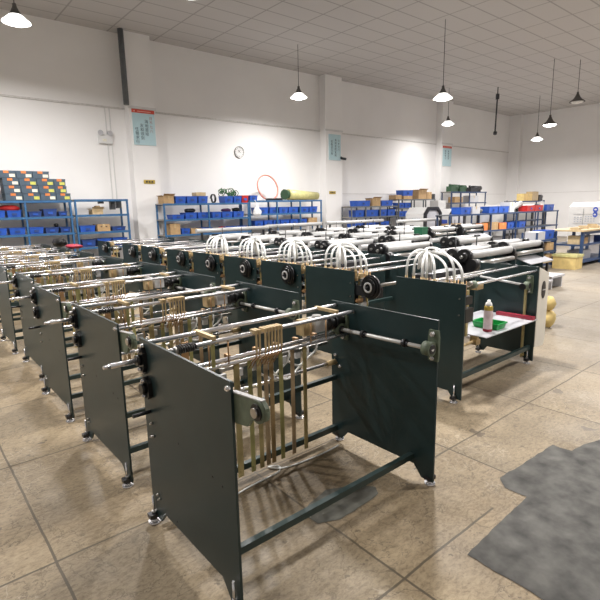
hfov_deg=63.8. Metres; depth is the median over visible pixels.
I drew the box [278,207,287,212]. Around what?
bin
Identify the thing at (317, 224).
roller
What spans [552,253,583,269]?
carton
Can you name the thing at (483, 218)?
machine
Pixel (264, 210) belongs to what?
bin
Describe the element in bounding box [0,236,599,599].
floor
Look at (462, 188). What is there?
motor
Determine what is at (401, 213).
bin
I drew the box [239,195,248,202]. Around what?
bin
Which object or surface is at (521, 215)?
machine
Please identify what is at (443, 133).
wall pillar
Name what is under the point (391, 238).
machine
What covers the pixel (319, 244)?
machine
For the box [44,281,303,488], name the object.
machine
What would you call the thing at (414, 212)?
machine
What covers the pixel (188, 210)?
cable bundle
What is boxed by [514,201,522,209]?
paper roll
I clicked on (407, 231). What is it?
machine
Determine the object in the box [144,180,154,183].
sign plate
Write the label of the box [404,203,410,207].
bin
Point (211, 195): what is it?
cable coil
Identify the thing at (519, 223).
bin
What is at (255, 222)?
bin
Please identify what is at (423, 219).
stand
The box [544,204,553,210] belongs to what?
bin
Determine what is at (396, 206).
shelving rack
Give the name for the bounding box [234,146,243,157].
wall clock
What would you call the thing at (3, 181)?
carton
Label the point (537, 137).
pendant lamp
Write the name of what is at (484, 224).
carton
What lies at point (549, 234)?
bin
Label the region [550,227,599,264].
workbench
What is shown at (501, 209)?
bin
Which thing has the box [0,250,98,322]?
machine
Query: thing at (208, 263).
machine
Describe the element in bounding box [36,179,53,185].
carton
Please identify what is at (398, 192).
bin
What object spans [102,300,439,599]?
machine
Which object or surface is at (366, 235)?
machine
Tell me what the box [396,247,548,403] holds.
machine
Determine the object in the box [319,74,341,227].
wall pillar
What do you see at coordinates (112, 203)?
switch box
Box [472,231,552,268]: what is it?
machine
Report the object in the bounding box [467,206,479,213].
carton
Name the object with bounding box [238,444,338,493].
cable
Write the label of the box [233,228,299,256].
machine
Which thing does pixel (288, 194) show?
roll
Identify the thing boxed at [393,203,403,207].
bin
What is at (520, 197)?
carton
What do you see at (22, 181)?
carton
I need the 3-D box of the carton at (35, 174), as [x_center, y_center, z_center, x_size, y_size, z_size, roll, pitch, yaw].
[-5.937,-2.832,10.948,0.336,0.154,0.412,-10,14,-39]
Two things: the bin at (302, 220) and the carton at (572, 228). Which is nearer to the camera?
the carton at (572, 228)
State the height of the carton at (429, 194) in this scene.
0.283 m
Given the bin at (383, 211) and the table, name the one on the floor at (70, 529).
the table
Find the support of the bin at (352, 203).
on the shelving rack at (396, 206)
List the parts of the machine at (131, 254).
plate, rod, rod, plate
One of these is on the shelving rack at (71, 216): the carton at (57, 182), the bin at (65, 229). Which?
the bin at (65, 229)
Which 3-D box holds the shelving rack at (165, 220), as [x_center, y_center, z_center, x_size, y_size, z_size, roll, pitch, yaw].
[-2.702,-1.845,13.889,2.714,1.860,0.508,-10,14,-39]
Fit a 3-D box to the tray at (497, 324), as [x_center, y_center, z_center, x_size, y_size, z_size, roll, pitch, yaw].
[1.861,0.236,4.737,0.191,0.062,0.276,-10,14,-39]
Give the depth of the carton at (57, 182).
11.06 m
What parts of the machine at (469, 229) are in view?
plate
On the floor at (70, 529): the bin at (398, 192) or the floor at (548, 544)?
the floor at (548, 544)
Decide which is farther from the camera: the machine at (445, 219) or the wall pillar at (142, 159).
the machine at (445, 219)
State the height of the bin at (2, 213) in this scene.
0.150 m
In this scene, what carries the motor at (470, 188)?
on the shelving rack at (451, 192)
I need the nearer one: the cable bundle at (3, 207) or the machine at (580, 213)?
the cable bundle at (3, 207)
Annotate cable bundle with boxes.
[0,205,19,210]
[184,208,195,212]
[221,208,230,211]
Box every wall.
[0,9,509,284]
[519,103,599,235]
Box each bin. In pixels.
[0,211,4,217]
[0,228,6,234]
[5,210,20,216]
[7,227,24,234]
[25,227,42,233]
[27,211,41,216]
[39,209,56,216]
[43,227,58,232]
[57,211,67,215]
[58,226,70,232]
[76,225,95,231]
[80,239,95,246]
[92,238,111,245]
[109,237,127,244]
[110,226,125,230]
[167,214,184,218]
[174,196,185,202]
[180,212,196,218]
[180,228,189,233]
[185,196,197,202]
[197,196,207,202]
[197,212,207,217]
[210,212,220,217]
[218,196,232,202]
[221,211,232,217]
[232,211,243,216]
[233,196,241,202]
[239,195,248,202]
[248,195,257,200]
[251,207,268,213]
[251,220,262,225]
[263,220,272,225]
[268,207,275,212]
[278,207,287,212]
[279,219,289,223]
[287,207,297,212]
[289,219,297,222]
[298,206,308,211]
[298,219,306,222]
[308,206,317,211]
[347,223,362,227]
[348,210,363,216]
[350,201,369,205]
[364,210,377,216]
[375,221,388,224]
[378,209,386,215]
[380,200,392,205]
[386,209,394,215]
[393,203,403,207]
[395,211,403,215]
[396,190,412,195]
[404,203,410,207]
[451,207,471,213]
[480,206,498,212]
[497,206,508,212]
[506,222,513,227]
[510,221,525,226]
[518,205,535,210]
[533,229,554,238]
[534,205,542,210]
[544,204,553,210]
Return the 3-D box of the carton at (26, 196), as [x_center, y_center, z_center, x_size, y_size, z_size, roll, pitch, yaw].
[-6.107,-2.328,10.891,0.346,0.154,0.412,-10,14,-39]
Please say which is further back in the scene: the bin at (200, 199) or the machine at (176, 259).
the bin at (200, 199)
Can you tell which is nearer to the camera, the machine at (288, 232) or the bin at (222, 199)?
the machine at (288, 232)
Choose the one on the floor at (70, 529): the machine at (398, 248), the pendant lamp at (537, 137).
the machine at (398, 248)
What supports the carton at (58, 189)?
on the carton at (59, 196)
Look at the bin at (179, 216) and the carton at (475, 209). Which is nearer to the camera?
the bin at (179, 216)
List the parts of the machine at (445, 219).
frame, panel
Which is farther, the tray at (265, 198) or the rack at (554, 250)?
the tray at (265, 198)
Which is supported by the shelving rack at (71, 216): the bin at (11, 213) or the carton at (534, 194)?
the bin at (11, 213)
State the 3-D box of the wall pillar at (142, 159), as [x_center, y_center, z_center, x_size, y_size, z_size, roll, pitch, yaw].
[-4.186,-3.777,12.872,0.700,6.100,0.310,-10,14,-39]
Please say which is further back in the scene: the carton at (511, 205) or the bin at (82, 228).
the carton at (511, 205)
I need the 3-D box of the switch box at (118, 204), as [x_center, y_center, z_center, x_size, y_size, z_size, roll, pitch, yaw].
[-4.636,-2.433,12.313,0.120,0.170,0.130,-10,14,-39]
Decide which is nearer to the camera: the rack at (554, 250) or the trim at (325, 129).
the rack at (554, 250)
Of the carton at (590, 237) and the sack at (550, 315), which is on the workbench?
the carton at (590, 237)
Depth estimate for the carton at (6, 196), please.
10.53 m
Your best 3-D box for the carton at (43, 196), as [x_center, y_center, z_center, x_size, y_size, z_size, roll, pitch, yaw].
[-5.848,-2.375,11.105,0.326,0.154,0.412,-10,14,-39]
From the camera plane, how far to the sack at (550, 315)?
6.54 m
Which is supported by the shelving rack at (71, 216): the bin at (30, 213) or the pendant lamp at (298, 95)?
the bin at (30, 213)
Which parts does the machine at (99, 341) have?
plate, rod, rod, rod, rod, rod, strip rail, plate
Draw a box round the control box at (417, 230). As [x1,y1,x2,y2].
[413,227,427,234]
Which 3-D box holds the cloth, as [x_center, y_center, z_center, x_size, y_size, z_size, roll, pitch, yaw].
[-4.141,-0.983,8.819,0.270,0.086,0.532,-10,14,-39]
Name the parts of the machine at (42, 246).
rod, rod, plate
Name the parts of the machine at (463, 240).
plate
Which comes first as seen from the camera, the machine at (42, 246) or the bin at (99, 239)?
the machine at (42, 246)
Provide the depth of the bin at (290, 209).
15.57 m
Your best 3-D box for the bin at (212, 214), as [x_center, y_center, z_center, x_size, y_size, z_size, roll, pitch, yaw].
[-2.496,-2.466,13.940,0.308,0.170,0.382,-10,14,-39]
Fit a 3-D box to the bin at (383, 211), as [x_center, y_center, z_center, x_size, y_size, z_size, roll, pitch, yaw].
[3.085,-3.364,18.552,0.388,0.240,0.382,-10,14,-39]
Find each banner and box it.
[131,108,155,145]
[329,134,340,160]
[442,146,451,165]
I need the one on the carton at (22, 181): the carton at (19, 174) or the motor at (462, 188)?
the carton at (19, 174)
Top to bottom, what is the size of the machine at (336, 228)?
1.260 m
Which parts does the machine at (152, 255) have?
plate, rod, rod, rod, plate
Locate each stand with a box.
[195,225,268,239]
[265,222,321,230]
[325,219,383,227]
[396,218,439,225]
[548,272,564,288]
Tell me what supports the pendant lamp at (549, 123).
hanging from the ceiling
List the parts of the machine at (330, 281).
plate, rod, rod, rod, rod, plate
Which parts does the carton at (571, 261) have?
lid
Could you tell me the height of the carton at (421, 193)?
0.410 m
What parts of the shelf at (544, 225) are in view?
shelf, shelf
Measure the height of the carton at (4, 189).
0.154 m
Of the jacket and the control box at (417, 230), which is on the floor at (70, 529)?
the control box at (417, 230)
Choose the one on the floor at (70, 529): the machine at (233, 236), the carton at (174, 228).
the machine at (233, 236)
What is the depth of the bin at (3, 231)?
10.49 m
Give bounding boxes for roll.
[280,189,318,199]
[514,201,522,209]
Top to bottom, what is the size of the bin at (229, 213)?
0.170 m
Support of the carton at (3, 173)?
on the carton at (3, 181)
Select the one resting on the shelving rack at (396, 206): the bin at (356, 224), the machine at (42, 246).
the bin at (356, 224)
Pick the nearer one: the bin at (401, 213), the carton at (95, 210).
the carton at (95, 210)
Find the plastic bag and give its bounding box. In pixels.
[252,201,261,216]
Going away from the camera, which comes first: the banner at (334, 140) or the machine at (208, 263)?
the machine at (208, 263)
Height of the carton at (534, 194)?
0.363 m
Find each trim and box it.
[0,94,508,152]
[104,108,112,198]
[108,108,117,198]
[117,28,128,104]
[128,105,155,110]
[325,129,342,132]
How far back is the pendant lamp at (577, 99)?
15.38 m
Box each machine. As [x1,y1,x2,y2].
[0,244,58,294]
[0,247,75,305]
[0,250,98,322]
[0,255,132,354]
[0,261,169,380]
[9,269,222,422]
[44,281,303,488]
[97,237,173,278]
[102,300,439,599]
[122,239,206,292]
[141,241,231,283]
[166,243,264,308]
[193,235,298,325]
[208,227,262,243]
[224,237,335,324]
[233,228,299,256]
[261,239,384,347]
[263,224,312,242]
[265,229,331,248]
[297,225,345,275]
[302,231,375,302]
[305,242,439,355]
[311,222,353,231]
[332,226,386,249]
[342,223,386,232]
[352,221,389,228]
[358,232,432,309]
[371,227,430,242]
[377,223,413,235]
[380,225,420,229]
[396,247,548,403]
[406,207,441,226]
[413,221,456,243]
[429,228,491,257]
[432,235,516,338]
[440,209,465,223]
[445,222,487,235]
[466,215,490,235]
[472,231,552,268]
[484,205,518,240]
[513,204,544,238]
[567,202,599,253]
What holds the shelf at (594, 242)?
attached to the workbench
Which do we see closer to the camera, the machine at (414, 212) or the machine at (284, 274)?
the machine at (284, 274)
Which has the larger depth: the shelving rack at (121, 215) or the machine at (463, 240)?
the shelving rack at (121, 215)
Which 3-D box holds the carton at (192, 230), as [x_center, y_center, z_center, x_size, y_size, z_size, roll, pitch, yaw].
[-2.998,-1.955,13.582,0.320,0.143,0.353,-10,14,-39]
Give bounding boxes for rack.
[0,200,79,281]
[68,199,130,268]
[155,203,249,263]
[241,200,321,231]
[342,205,397,226]
[389,199,435,225]
[441,191,486,208]
[521,231,557,265]
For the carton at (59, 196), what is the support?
on the shelving rack at (71, 216)
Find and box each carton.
[0,170,15,177]
[0,178,18,185]
[0,186,20,193]
[2,193,22,200]
[16,171,31,177]
[19,178,36,185]
[21,186,38,192]
[22,193,40,200]
[32,171,48,178]
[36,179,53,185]
[38,186,54,192]
[40,193,55,199]
[53,179,65,185]
[55,186,66,192]
[56,193,70,199]
[88,207,104,213]
[93,224,110,230]
[157,194,174,203]
[166,223,180,234]
[190,228,201,233]
[192,192,205,195]
[302,217,316,222]
[365,197,381,205]
[389,195,401,198]
[401,196,412,198]
[412,189,427,198]
[427,192,431,198]
[448,197,462,202]
[463,195,477,201]
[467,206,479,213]
[476,223,487,230]
[482,222,497,229]
[498,222,506,228]
[500,202,514,211]
[516,193,531,200]
[525,231,544,239]
[526,192,538,200]
[544,242,553,250]
[544,253,551,258]
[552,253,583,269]
[567,235,580,244]
[567,248,590,258]
[571,227,580,229]
[579,235,593,242]
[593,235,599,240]
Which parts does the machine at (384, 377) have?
plate, rod, rod, rod, strip rail, rod, rod, plate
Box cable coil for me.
[210,194,215,202]
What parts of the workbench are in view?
leg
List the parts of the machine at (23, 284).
plate, rod, rod, rod, strip rail, plate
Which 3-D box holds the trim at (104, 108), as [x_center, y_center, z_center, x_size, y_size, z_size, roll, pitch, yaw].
[-4.937,-3.762,12.425,0.025,2.270,0.020,-10,14,-39]
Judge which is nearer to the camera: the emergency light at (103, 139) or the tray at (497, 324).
the tray at (497, 324)
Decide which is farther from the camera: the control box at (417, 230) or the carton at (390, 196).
the carton at (390, 196)
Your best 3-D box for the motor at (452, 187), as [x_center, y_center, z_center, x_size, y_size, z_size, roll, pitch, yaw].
[6.682,-4.903,21.074,0.600,0.320,0.250,-10,14,-39]
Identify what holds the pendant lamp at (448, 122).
hanging from the ceiling
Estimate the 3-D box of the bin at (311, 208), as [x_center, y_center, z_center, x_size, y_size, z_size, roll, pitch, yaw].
[0.340,-3.063,16.258,0.358,0.190,0.382,-10,14,-39]
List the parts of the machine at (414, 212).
frame, panel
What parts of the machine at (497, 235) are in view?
panel, frame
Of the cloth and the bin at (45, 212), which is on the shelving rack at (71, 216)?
the bin at (45, 212)
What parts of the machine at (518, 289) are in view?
plate, rod, rod, brass post, rod, rod, plate, brass post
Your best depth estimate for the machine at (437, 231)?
12.42 m
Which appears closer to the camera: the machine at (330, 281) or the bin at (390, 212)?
the machine at (330, 281)
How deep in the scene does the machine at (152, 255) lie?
8.87 m
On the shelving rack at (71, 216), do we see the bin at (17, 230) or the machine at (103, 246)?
the bin at (17, 230)
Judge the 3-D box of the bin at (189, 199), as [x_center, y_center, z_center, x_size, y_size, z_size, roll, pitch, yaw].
[-3.078,-2.785,13.386,0.328,0.190,0.382,-10,14,-39]
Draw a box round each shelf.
[435,210,558,240]
[504,200,544,238]
[556,241,599,245]
[582,253,599,262]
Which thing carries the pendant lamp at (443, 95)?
hanging from the ceiling
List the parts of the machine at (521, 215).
panel, frame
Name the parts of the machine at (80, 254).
rod, rod, rod, strip rail, plate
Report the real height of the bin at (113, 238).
0.180 m
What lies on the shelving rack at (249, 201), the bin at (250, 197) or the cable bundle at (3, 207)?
the bin at (250, 197)
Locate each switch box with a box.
[109,201,115,209]
[115,201,121,207]
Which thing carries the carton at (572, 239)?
on the workbench
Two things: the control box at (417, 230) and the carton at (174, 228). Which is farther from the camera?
the carton at (174, 228)
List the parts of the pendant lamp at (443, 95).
lamp shade, bulb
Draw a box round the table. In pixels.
[543,261,552,281]
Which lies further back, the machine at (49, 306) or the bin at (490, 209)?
the bin at (490, 209)
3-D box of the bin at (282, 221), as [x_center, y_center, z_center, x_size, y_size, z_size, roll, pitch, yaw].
[-0.585,-2.513,15.564,0.358,0.170,0.382,-10,14,-39]
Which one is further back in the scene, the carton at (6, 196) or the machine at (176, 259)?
the carton at (6, 196)
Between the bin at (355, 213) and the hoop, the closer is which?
the hoop
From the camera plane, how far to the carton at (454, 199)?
21.15 m
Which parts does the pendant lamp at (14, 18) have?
lamp shade, bulb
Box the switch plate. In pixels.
[541,281,545,297]
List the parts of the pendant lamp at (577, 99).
lamp shade, bulb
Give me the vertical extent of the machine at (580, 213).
1.660 m
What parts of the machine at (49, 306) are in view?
plate, rod, rod, rod, rod, rod, strip rail, plate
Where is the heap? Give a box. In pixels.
[218,188,238,195]
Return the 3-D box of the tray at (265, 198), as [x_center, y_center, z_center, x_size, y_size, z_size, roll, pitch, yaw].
[-0.803,-3.153,15.077,0.596,0.060,0.166,-10,14,-39]
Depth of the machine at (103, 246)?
10.81 m
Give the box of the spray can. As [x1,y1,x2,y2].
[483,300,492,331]
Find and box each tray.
[265,198,282,199]
[472,317,507,330]
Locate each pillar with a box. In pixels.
[123,30,163,260]
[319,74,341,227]
[434,100,453,208]
[505,114,523,202]
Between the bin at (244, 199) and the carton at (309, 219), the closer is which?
the bin at (244, 199)
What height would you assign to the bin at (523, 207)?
0.220 m
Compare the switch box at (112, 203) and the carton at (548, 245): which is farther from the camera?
the carton at (548, 245)
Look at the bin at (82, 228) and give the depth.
11.61 m
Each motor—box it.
[446,184,458,191]
[458,185,466,191]
[466,185,481,191]
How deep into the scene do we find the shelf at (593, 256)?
13.50 m
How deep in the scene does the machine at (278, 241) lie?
9.28 m
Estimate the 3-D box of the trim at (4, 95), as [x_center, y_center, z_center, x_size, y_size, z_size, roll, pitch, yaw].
[-0.950,-5.614,15.498,31.600,0.040,0.035,-10,14,-39]
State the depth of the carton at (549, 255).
12.58 m
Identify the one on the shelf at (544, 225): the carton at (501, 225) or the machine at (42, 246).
the carton at (501, 225)
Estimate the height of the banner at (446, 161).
0.850 m
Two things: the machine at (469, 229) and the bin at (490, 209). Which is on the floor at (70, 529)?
the machine at (469, 229)
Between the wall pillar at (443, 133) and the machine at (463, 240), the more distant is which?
the wall pillar at (443, 133)
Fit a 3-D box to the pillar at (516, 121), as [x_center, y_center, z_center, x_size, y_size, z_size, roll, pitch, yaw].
[11.245,-6.512,25.387,0.250,6.100,0.600,-10,14,-39]
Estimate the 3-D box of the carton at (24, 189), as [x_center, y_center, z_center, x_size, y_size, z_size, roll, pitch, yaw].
[-6.126,-2.483,10.848,0.346,0.154,0.412,-10,14,-39]
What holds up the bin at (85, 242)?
on the shelving rack at (121, 215)
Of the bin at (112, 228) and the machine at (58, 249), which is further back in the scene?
the bin at (112, 228)
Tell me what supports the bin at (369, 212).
on the shelving rack at (396, 206)
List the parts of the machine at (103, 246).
plate, rod, rod, plate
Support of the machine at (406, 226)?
on the floor at (70, 529)
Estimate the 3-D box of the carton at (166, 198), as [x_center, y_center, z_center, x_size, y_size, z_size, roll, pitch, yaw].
[-3.576,-2.712,12.903,0.385,0.250,0.430,-10,14,-39]
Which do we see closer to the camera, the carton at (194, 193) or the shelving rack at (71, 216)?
the shelving rack at (71, 216)
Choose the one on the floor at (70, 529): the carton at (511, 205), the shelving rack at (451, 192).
the shelving rack at (451, 192)
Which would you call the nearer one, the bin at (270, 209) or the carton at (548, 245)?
the carton at (548, 245)
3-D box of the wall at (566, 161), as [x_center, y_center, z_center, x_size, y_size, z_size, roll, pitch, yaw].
[17.615,-5.268,18.277,0.200,6.100,20.250,-10,14,-39]
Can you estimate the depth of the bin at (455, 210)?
15.55 m
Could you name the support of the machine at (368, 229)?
on the floor at (70, 529)
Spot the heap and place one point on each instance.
(230, 193)
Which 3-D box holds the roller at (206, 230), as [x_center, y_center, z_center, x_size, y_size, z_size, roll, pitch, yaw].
[-1.634,-1.210,12.127,2.100,1.240,0.400,-10,14,-39]
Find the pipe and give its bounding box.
[493,87,499,134]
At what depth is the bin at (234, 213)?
14.25 m
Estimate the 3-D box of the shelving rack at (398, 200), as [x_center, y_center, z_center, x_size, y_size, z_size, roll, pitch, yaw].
[4.654,-3.195,19.939,2.444,1.920,0.508,-10,14,-39]
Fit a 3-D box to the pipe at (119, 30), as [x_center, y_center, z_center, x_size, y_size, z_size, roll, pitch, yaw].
[-4.419,-5.818,12.042,0.135,1.770,0.135,-10,14,-39]
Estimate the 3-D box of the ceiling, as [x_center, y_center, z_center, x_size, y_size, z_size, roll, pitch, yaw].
[5.468,-6.191,7.733,31.800,0.200,20.250,-10,14,-39]
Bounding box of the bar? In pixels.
[496,311,534,320]
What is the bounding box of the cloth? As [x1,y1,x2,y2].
[65,244,82,248]
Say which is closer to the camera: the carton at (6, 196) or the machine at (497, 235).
the carton at (6, 196)
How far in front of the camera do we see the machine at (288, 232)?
12.04 m
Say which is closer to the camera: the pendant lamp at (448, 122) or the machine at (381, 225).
the machine at (381, 225)
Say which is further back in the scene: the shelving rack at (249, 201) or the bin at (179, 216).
the shelving rack at (249, 201)
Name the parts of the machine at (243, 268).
plate, rod, rod, rod, plate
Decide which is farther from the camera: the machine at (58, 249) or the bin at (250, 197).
the bin at (250, 197)
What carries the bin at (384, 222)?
on the shelving rack at (396, 206)
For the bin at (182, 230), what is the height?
0.150 m
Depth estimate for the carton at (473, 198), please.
21.94 m
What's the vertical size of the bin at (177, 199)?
0.190 m
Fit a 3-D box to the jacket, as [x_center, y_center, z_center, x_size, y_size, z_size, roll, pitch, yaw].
[-4.738,-1.133,9.477,0.239,0.189,0.447,-10,14,-39]
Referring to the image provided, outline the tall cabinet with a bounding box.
[430,200,445,208]
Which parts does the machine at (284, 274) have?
plate, rod, rod, rod, plate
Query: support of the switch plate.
attached to the machine at (518, 289)
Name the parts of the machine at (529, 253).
rod, plate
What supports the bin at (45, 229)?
on the shelving rack at (71, 216)
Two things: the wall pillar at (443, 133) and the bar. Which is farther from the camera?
the wall pillar at (443, 133)
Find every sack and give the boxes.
[545,310,555,327]
[547,296,556,310]
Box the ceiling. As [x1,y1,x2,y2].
[0,0,599,115]
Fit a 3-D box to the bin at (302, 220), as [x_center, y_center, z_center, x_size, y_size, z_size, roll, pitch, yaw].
[-0.008,-2.617,16.039,0.348,0.170,0.382,-10,14,-39]
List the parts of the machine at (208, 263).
plate, rod, rod, plate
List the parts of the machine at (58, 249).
rod, rod, rod, plate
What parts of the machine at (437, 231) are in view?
plate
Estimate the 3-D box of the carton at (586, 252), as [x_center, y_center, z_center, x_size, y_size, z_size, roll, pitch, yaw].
[7.759,-1.284,13.407,0.700,0.240,0.350,-10,14,-39]
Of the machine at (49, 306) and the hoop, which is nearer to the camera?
the machine at (49, 306)
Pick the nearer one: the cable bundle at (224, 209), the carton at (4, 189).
the carton at (4, 189)
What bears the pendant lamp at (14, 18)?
hanging from the ceiling
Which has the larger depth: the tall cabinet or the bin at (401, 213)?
the tall cabinet
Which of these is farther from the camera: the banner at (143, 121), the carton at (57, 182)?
the banner at (143, 121)
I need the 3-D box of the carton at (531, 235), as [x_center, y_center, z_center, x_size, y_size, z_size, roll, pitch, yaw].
[5.973,-1.634,12.244,0.400,0.200,0.330,-10,14,-39]
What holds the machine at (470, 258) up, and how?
on the floor at (70, 529)
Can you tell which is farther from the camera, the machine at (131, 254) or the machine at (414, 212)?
the machine at (414, 212)
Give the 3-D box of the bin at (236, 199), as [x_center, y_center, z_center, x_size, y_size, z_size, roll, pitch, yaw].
[-1.942,-2.989,14.321,0.278,0.190,0.382,-10,14,-39]
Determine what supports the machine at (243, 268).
on the floor at (70, 529)
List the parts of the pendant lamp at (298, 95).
lamp shade, bulb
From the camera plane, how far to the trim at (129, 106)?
12.50 m
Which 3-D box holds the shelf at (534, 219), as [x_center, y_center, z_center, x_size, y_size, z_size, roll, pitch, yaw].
[9.115,-3.152,19.613,2.744,1.780,0.358,-10,14,-39]
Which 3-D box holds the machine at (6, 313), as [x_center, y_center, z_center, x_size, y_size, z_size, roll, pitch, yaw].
[-3.216,0.017,6.444,1.670,1.050,1.112,-10,14,-39]
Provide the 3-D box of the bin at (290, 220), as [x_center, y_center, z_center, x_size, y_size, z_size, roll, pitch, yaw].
[-0.291,-2.566,15.806,0.348,0.170,0.382,-10,14,-39]
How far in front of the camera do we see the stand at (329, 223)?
14.65 m
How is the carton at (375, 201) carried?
on the shelving rack at (396, 206)
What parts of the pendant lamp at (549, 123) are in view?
lamp shade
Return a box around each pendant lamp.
[1,0,30,27]
[291,44,306,99]
[433,19,451,100]
[442,103,453,125]
[531,101,542,140]
[542,59,557,126]
[569,60,584,103]
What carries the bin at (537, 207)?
on the shelf at (544, 225)
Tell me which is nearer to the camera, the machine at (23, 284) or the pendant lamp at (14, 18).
the machine at (23, 284)
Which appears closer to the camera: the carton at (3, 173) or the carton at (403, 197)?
the carton at (3, 173)
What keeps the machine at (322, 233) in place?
on the floor at (70, 529)
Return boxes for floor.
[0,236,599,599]
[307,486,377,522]
[467,440,599,599]
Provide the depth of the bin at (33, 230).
10.90 m
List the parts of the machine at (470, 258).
plate, rod, plate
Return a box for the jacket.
[52,238,66,246]
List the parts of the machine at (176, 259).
plate, rod, rod, plate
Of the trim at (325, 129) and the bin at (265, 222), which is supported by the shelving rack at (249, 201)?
the bin at (265, 222)
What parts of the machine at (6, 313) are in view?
plate, rod, rod, strip rail, plate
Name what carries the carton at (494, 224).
on the shelf at (544, 225)
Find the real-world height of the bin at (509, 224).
0.220 m
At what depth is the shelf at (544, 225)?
17.73 m
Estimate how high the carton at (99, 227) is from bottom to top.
0.173 m
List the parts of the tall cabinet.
door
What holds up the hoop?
on the shelving rack at (249, 201)
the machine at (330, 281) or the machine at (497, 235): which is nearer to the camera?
the machine at (330, 281)
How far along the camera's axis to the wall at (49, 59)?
14.06 m
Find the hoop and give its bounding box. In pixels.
[257,174,278,199]
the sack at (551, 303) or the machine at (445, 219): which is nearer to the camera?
the sack at (551, 303)
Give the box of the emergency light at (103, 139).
[98,130,112,143]
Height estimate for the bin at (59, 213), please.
0.110 m
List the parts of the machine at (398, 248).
plate, rod, plate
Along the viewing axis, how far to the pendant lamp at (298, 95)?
13.43 m
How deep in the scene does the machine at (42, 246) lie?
9.79 m
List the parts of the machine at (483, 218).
panel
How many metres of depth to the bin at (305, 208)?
15.87 m
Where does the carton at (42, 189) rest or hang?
on the carton at (43, 196)
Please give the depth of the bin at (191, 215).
13.29 m
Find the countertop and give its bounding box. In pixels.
[550,227,599,231]
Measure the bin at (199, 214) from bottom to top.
0.170 m
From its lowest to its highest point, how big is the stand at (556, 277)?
0.260 m

